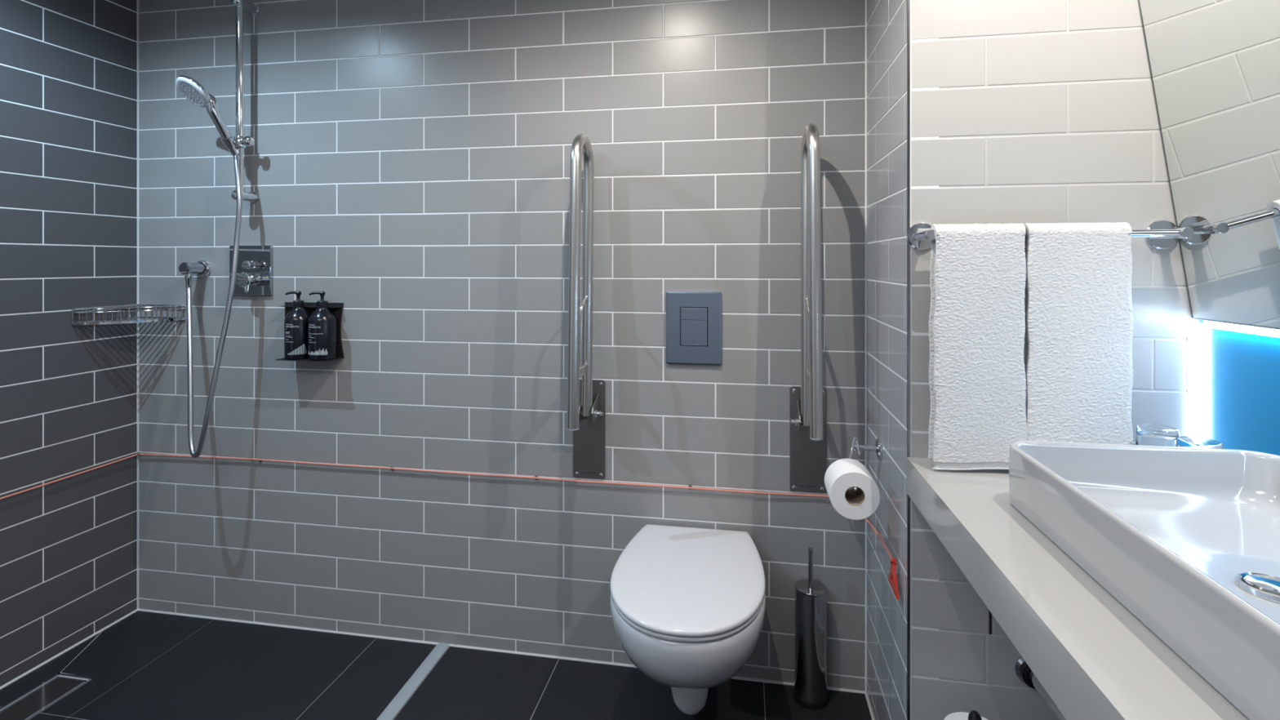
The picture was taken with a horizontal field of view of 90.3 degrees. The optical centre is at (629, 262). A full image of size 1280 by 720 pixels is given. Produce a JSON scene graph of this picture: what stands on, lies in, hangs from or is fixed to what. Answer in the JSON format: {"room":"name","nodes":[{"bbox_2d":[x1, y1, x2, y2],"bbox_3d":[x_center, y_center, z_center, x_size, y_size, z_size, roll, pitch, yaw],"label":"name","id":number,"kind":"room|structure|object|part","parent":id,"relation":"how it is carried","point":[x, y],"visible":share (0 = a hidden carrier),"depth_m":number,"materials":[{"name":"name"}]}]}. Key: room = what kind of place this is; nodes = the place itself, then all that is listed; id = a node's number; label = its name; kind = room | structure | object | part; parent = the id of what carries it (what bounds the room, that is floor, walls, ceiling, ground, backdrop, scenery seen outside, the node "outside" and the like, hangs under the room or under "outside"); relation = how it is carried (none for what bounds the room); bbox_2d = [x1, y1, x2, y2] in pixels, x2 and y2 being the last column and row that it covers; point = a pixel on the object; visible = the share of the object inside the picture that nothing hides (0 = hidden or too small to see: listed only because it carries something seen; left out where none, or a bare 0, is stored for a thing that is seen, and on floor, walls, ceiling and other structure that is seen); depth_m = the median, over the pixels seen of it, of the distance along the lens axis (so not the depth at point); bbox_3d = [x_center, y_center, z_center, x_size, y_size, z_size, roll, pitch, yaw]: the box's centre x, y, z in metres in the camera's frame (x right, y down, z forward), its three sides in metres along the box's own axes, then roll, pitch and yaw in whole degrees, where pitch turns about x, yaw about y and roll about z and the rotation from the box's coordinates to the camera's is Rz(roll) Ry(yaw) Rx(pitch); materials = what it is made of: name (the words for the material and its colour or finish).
{"room":"accessible bathroom","nodes":[
{"label":"accessible bathroom","id":0,"kind":"room"},
{"bbox_2d":[0,0,137,687],"bbox_3d":[-2.040,0.105,0.705,0.120,2.200,3.363,0,0,10],"label":"wall","id":1,"kind":"structure","parent":0,"point":[68,68],"depth_m":1.97,"materials":[{"name":"black tile"}]},
{"bbox_2d":[0,608,137,689],"bbox_3d":[-1.899,1.203,1.141,0.007,0.007,2.172,0,0,10],"label":"trim","id":2,"kind":"structure","parent":1,"relation":"attached to","point":[135,611],"depth_m":1.97,"materials":[{"name":"grey plastic"}]},
{"bbox_2d":[137,0,138,608],"bbox_3d":[-1.707,0.105,2.210,0.003,2.194,0.003,0,0,10],"label":"trim","id":3,"kind":"structure","parent":1,"relation":"attached to","point":[137,0],"depth_m":2.21,"materials":[{"name":"grey plastic"}]},
{"bbox_2d":[0,611,871,719],"bbox_3d":[-0.534,1.265,0.433,3.180,0.120,3.363,0,0,10],"label":"floor","id":4,"kind":"structure","parent":0,"point":[144,665],"depth_m":1.82,"materials":[{"name":"grey tile"}]},
{"bbox_2d":[0,672,94,719],"bbox_3d":[-1.680,1.210,1.494,0.125,0.014,0.744,0,0,10],"label":"floor drain","id":5,"kind":"object","parent":4,"relation":"in","point":[28,707],"visible":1,"depth_m":1.77,"materials":[{"name":"silver metal"}]},
{"bbox_2d":[376,642,449,719],"bbox_3d":[-0.752,1.201,1.087,0.043,0.008,1.872,0,0,10],"label":"threshold strip","id":6,"kind":"object","parent":4,"relation":"on","point":[398,702],"visible":1,"depth_m":1.82,"materials":[{"name":"silver metal"}]},
{"bbox_2d":[793,547,827,709],"bbox_3d":[0.500,0.997,1.764,0.092,0.415,0.092,0,0,10],"label":"toilet brush","id":7,"kind":"object","parent":4,"relation":"on","point":[810,691],"visible":1,"depth_m":1.73,"materials":[{"name":"silver"}]},
{"bbox_3d":[0.500,0.900,1.764,0.086,0.006,0.086,0,0,10],"label":"lid","id":8,"kind":"part","parent":7,"relation":"part of","materials":[{"name":"black metal"}]},
{"bbox_3d":[0.500,0.843,1.764,0.015,0.107,0.015,0,0,10],"label":"handle","id":9,"kind":"part","parent":7,"relation":"part of","materials":[{"name":"silver metal"}]},
{"bbox_2d":[794,589,826,703],"bbox_3d":[0.500,1.048,1.764,0.088,0.288,0.088,0,0,10],"label":"canister","id":10,"kind":"object","parent":4,"relation":"on","point":[811,605],"depth_m":1.73,"materials":[{"name":"black metal"}]},
{"bbox_2d":[138,0,866,691],"bbox_3d":[-0.560,0.105,2.075,2.547,2.200,0.140,0,0,10],"label":"wall","id":11,"kind":"structure","parent":0,"point":[407,164],"depth_m":1.98,"materials":[{"name":"grey tile"}]},
{"bbox_2d":[71,304,186,324],"bbox_3d":[-1.631,0.169,2.083,0.194,0.052,0.223,0,0,10],"label":"basket","id":12,"kind":"object","parent":11,"relation":"attached to","point":[135,319],"visible":1,"depth_m":2.09,"materials":[{"name":"silver metal"}]},
{"bbox_2d":[178,259,211,276],"bbox_3d":[-1.454,0.018,2.124,0.058,0.058,0.082,0,0,10],"label":"outlet","id":13,"kind":"object","parent":11,"relation":"attached to","point":[204,268],"depth_m":2.12,"materials":[{"name":"silver metal"}]},
{"bbox_2d":[184,146,242,457],"bbox_3d":[-1.362,0.114,2.029,0.245,0.982,0.116,0,0,15],"label":"shower hose","id":14,"kind":"object","parent":13,"relation":"attached to","point":[188,278],"visible":1,"depth_m":2.01,"materials":[{"name":"grey metal"}]},
{"bbox_2d":[221,0,259,203],"bbox_3d":[-1.253,-0.539,2.069,0.086,0.680,0.119,0,0,10],"label":"shower rail","id":15,"kind":"object","parent":11,"relation":"attached to","point":[239,140],"visible":0.88,"depth_m":2.06,"materials":[{"name":"silver metal"}]},
{"bbox_2d":[175,75,235,149],"bbox_3d":[-1.334,-0.466,1.990,0.114,0.204,0.148,0,0,10],"label":"shower","id":16,"kind":"object","parent":15,"relation":"attached to","point":[193,91],"visible":0.99,"depth_m":1.97,"materials":[{"name":"silver metal"}]},
{"bbox_3d":[-1.293,-0.448,2.004,0.045,0.168,0.104,0,0,35],"label":"handle","id":17,"kind":"part","parent":16,"relation":"part of","materials":[{"name":"silver metal"}]},
{"bbox_3d":[-1.236,-0.392,2.052,0.047,0.034,0.035,0,0,10],"label":"knob","id":18,"kind":"part","parent":15,"relation":"part of","materials":[{"name":"silver metal"}]},
{"bbox_2d":[229,245,272,295],"bbox_3d":[-1.269,0.025,2.093,0.156,0.164,0.076,0,0,10],"label":"shower mixer","id":19,"kind":"object","parent":11,"relation":"attached to","point":[254,276],"visible":0.98,"depth_m":2.11,"materials":[{"name":"silver metal"}]},
{"bbox_3d":[-1.243,0.074,2.067,0.015,0.046,0.040,0,0,-36],"label":"lever","id":20,"kind":"part","parent":19,"relation":"part of","materials":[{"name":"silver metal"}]},
{"bbox_3d":[-1.250,0.055,2.086,0.051,0.051,0.060,0,0,10],"label":"temperature knob","id":21,"kind":"part","parent":19,"relation":"part of","materials":[{"name":"silver metal"}]},
{"bbox_3d":[-1.251,0.007,2.096,0.028,0.028,0.041,0,0,10],"label":"diverter knob","id":22,"kind":"part","parent":19,"relation":"part of","materials":[{"name":"silver metal"}]},
{"bbox_2d":[275,302,344,361],"bbox_3d":[-1.041,0.219,2.046,0.214,0.178,0.088,0,0,10],"label":"bracket","id":23,"kind":"object","parent":11,"relation":"attached to","point":[336,308],"visible":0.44,"depth_m":2.07,"materials":[{"name":"black metal"}]},
{"bbox_2d":[284,290,310,359],"bbox_3d":[-1.063,0.198,2.043,0.081,0.216,0.081,0,0,10],"label":"pump bottle","id":24,"kind":"object","parent":23,"relation":"on","point":[295,322],"visible":0.94,"depth_m":2.01,"materials":[{"name":"black plastic"}]},
{"bbox_2d":[275,356,342,361],"bbox_3d":[-1.027,0.307,2.041,0.179,0.002,0.082,0,0,10],"label":"shelf","id":25,"kind":"object","parent":23,"relation":"attached to","point":[337,357],"depth_m":2.01,"materials":[{"name":"black metal"}]},
{"bbox_2d":[307,291,336,360],"bbox_3d":[-0.979,0.198,2.028,0.081,0.216,0.081,0,0,10],"label":"pump bottle","id":26,"kind":"object","parent":23,"relation":"on","point":[322,323],"visible":1,"depth_m":2.00,"materials":[{"name":"black plastic"}]},
{"bbox_2d":[0,452,898,599],"bbox_3d":[-0.665,0.683,1.224,2.400,0.070,1.573,0,0,10],"label":"cord","id":27,"kind":"object","parent":11,"relation":"attached to","point":[892,579],"visible":0.98,"depth_m":1.92,"materials":[{"name":"red fabric"}]},
{"bbox_2d":[137,608,865,693],"bbox_3d":[-0.523,1.203,1.996,2.404,0.007,0.007,0,0,10],"label":"trim","id":28,"kind":"structure","parent":11,"relation":"attached to","point":[139,610],"depth_m":2.00,"materials":[{"name":"grey plastic"}]},
{"bbox_2d":[567,133,605,479],"bbox_3d":[-0.142,0.142,1.807,0.103,1.014,0.239,0,0,10],"label":"grab bar","id":29,"kind":"object","parent":11,"relation":"attached to","point":[586,396],"visible":1,"depth_m":1.85,"materials":[{"name":"silver metal"}]},
{"bbox_3d":[-0.123,0.501,1.923,0.099,0.297,0.004,0,0,10],"label":"wall plate","id":30,"kind":"part","parent":29,"relation":"part of","materials":[{"name":"grey metal"}]},
{"bbox_3d":[-0.093,0.437,1.848,0.022,0.021,0.021,0,0,10],"label":"knob","id":31,"kind":"part","parent":29,"relation":"part of","materials":[{"name":"silver metal"}]},
{"bbox_2d":[609,524,765,715],"bbox_3d":[0.147,0.962,1.600,0.378,0.394,0.542,0,0,10],"label":"toilet","id":32,"kind":"object","parent":11,"relation":"attached to","point":[688,604],"visible":1,"depth_m":1.46,"materials":[{"name":"white ceramic"}]},
{"bbox_3d":[0.146,0.792,1.591,0.373,0.012,0.516,0,0,10],"label":"seat","id":33,"kind":"part","parent":32,"relation":"part of","materials":[{"name":"white plastic"}]},
{"bbox_3d":[0.146,0.774,1.595,0.377,0.019,0.532,0,0,10],"label":"lid","id":34,"kind":"part","parent":32,"relation":"part of","materials":[{"name":"white"}]},
{"bbox_3d":[0.148,0.906,1.604,0.378,0.211,0.535,0,0,10],"label":"bowl","id":35,"kind":"part","parent":32,"relation":"part of","materials":[{"name":"white ceramic"}]},
{"bbox_2d":[666,291,721,364],"bbox_3d":[0.186,0.191,1.864,0.163,0.212,0.012,0,0,10],"label":"flush plate","id":36,"kind":"object","parent":11,"relation":"attached to","point":[693,318],"visible":1,"depth_m":1.86,"materials":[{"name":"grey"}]},
{"bbox_2d":[789,123,826,493],"bbox_3d":[0.484,0.140,1.694,0.103,1.021,0.239,0,0,10],"label":"grab bar","id":37,"kind":"object","parent":11,"relation":"attached to","point":[807,402],"visible":1,"depth_m":1.74,"materials":[{"name":"silver metal"}]},
{"bbox_3d":[0.452,0.437,1.750,0.022,0.021,0.021,0,0,10],"label":"knob","id":38,"kind":"part","parent":37,"relation":"part of","materials":[{"name":"silver metal"}]},
{"bbox_3d":[0.506,0.501,1.810,0.100,0.299,0.004,0,0,10],"label":"wall plate","id":39,"kind":"part","parent":37,"relation":"part of","materials":[{"name":"grey metal"}]},
{"bbox_2d":[866,0,938,719],"bbox_3d":[0.662,0.105,1.618,0.061,2.200,0.606,0,0,10],"label":"wall","id":40,"kind":"structure","parent":0,"point":[886,20],"depth_m":1.50,"materials":[{"name":"grey tile"}]},
{"bbox_2d":[848,436,882,490],"bbox_3d":[0.549,0.467,1.512,0.072,0.067,0.265,0,0,29],"label":"paper holder","id":41,"kind":"object","parent":40,"relation":"attached to","point":[877,447],"visible":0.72,"depth_m":1.59,"materials":[{"name":"silver metal"}]},
{"bbox_2d":[824,458,879,519],"bbox_3d":[0.504,0.513,1.451,0.107,0.107,0.098,0,0,10],"label":"toilet roll","id":42,"kind":"object","parent":41,"relation":"on","point":[842,474],"visible":1,"depth_m":1.41,"materials":[{"name":"white paper"}]},
{"bbox_3d":[0.595,0.465,1.600,0.051,0.015,0.015,0,0,10],"label":"arm","id":43,"kind":"part","parent":41,"relation":"part of","materials":[{"name":"silver metal"}]},
{"bbox_2d":[864,691,874,719],"bbox_3d":[0.619,1.203,1.554,0.007,0.007,0.465,0,0,10],"label":"trim","id":44,"kind":"structure","parent":40,"relation":"attached to","point":[865,693],"depth_m":1.72,"materials":[{"name":"grey plastic"}]},
{"bbox_2d":[906,0,910,719],"bbox_3d":[0.580,0.106,1.327,0.004,2.199,0.006,0,0,10],"label":"trim","id":45,"kind":"structure","parent":40,"relation":"attached to","point":[908,1],"depth_m":1.32,"materials":[{"name":"grey metal"}]},
{"bbox_2d":[968,710,982,719],"bbox_3d":[0.659,0.932,1.241,0.060,0.170,0.137,0,0,10],"label":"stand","id":46,"kind":"object","parent":40,"relation":"attached to","point":[973,715],"visible":1,"depth_m":1.20,"materials":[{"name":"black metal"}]},
{"bbox_2d":[943,711,987,719],"bbox_3d":[0.652,0.935,1.204,0.108,0.100,0.108,0,0,10],"label":"toilet roll","id":47,"kind":"object","parent":46,"relation":"on","point":[957,715],"visible":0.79,"depth_m":1.24,"materials":[{"name":"white paper"}]},
{"bbox_2d":[911,0,1200,719],"bbox_3d":[0.957,0.105,1.565,0.648,2.200,0.607,0,0,10],"label":"wall","id":48,"kind":"structure","parent":0,"point":[1041,111],"depth_m":1.29,"materials":[{"name":"grey tile"}]},
{"bbox_2d":[1014,656,1066,719],"bbox_3d":[0.795,0.660,1.011,0.067,0.469,0.554,0,0,3],"label":"trap","id":49,"kind":"object","parent":48,"relation":"attached to","point":[1022,670],"visible":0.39,"depth_m":1.25,"materials":[{"name":"silver metal"}]},
{"bbox_2d":[906,219,1194,249],"bbox_3d":[0.813,-0.055,1.243,0.496,0.057,0.078,0,0,10],"label":"towel rail","id":50,"kind":"object","parent":48,"relation":"attached to","point":[1162,233],"visible":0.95,"depth_m":1.24,"materials":[{"name":"silver metal"}]},
{"bbox_3d":[0.597,-0.055,1.280,0.017,0.017,0.069,0,0,10],"label":"post","id":51,"kind":"part","parent":50,"relation":"part of","materials":[{"name":"silver metal"}]},
{"bbox_2d":[928,223,1027,470],"bbox_3d":[0.674,0.161,1.240,0.168,0.475,0.053,0,0,10],"label":"hand towel","id":52,"kind":"object","parent":50,"relation":"hanging from","point":[977,380],"visible":0.98,"depth_m":1.22,"materials":[{"name":"white fabric"}]},
{"bbox_2d":[1023,222,1133,444],"bbox_3d":[0.846,0.160,1.208,0.184,0.472,0.056,0,0,10],"label":"hand towel","id":53,"kind":"object","parent":50,"relation":"hanging from","point":[1078,362],"visible":0.8,"depth_m":1.19,"materials":[{"name":"white fabric"}]},
{"bbox_2d":[1187,322,1199,436],"bbox_3d":[1.089,0.259,1.231,0.019,0.287,0.004,0,0,10],"label":"led strip","id":54,"kind":"object","parent":48,"relation":"attached to","point":[1193,327],"visible":0.59,"depth_m":1.23,"materials":[{"name":"white plastic"}]},
{"bbox_3d":[0.918,0.105,-0.136,0.120,2.200,2.758,0,0,10],"label":"wall","id":55,"kind":"structure","parent":0,"visible":0},
{"bbox_2d":[906,457,1249,719],"bbox_3d":[0.683,0.440,0.413,0.536,0.074,1.756,0,0,10],"label":"countertop","id":56,"kind":"structure","parent":55,"relation":"attached to","point":[1095,659],"depth_m":0.75,"materials":[{"name":"grey stone"}]},
{"bbox_2d":[1008,440,1279,719],"bbox_3d":[0.778,0.352,0.744,0.402,0.100,0.650,0,0,10],"label":"basin","id":57,"kind":"object","parent":56,"relation":"in","point":[1187,540],"visible":1,"depth_m":0.86,"materials":[{"name":"white ceramic"}]},
{"bbox_2d":[1135,423,1179,446],"bbox_3d":[0.970,0.352,1.171,0.068,0.101,0.068,0,0,10],"label":"glass tumbler","id":58,"kind":"object","parent":56,"relation":"on","point":[1147,434],"visible":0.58,"depth_m":1.15,"materials":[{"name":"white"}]},
{"bbox_2d":[1175,435,1223,448],"bbox_3d":[0.969,0.352,1.083,0.068,0.101,0.068,0,0,10],"label":"glass tumbler","id":59,"kind":"object","parent":56,"relation":"on","point":[1184,441],"visible":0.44,"depth_m":1.07,"materials":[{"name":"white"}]},
{"bbox_2d":[1137,0,1279,337],"bbox_3d":[0.889,-0.347,0.477,0.154,0.936,1.555,0,0,10],"label":"mirror","id":60,"kind":"object","parent":55,"relation":"attached to","point":[1215,64],"depth_m":1.10,"materials":[{"name":"white mirror"}]},
{"bbox_3d":[0.957,0.114,0.471,0.010,0.015,1.527,0,0,10],"label":"mirror led strip","id":61,"kind":"part","parent":60,"relation":"part of","materials":[{"name":"white plastic"}]},
{"bbox_2d":[1200,320,1279,455],"bbox_3d":[0.950,0.224,0.389,0.004,0.357,1.703,0,0,10],"label":"panel","id":62,"kind":"object","parent":55,"relation":"attached to","point":[1240,371],"visible":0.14,"depth_m":1.13,"materials":[{"name":"blue glass"}]}
]}

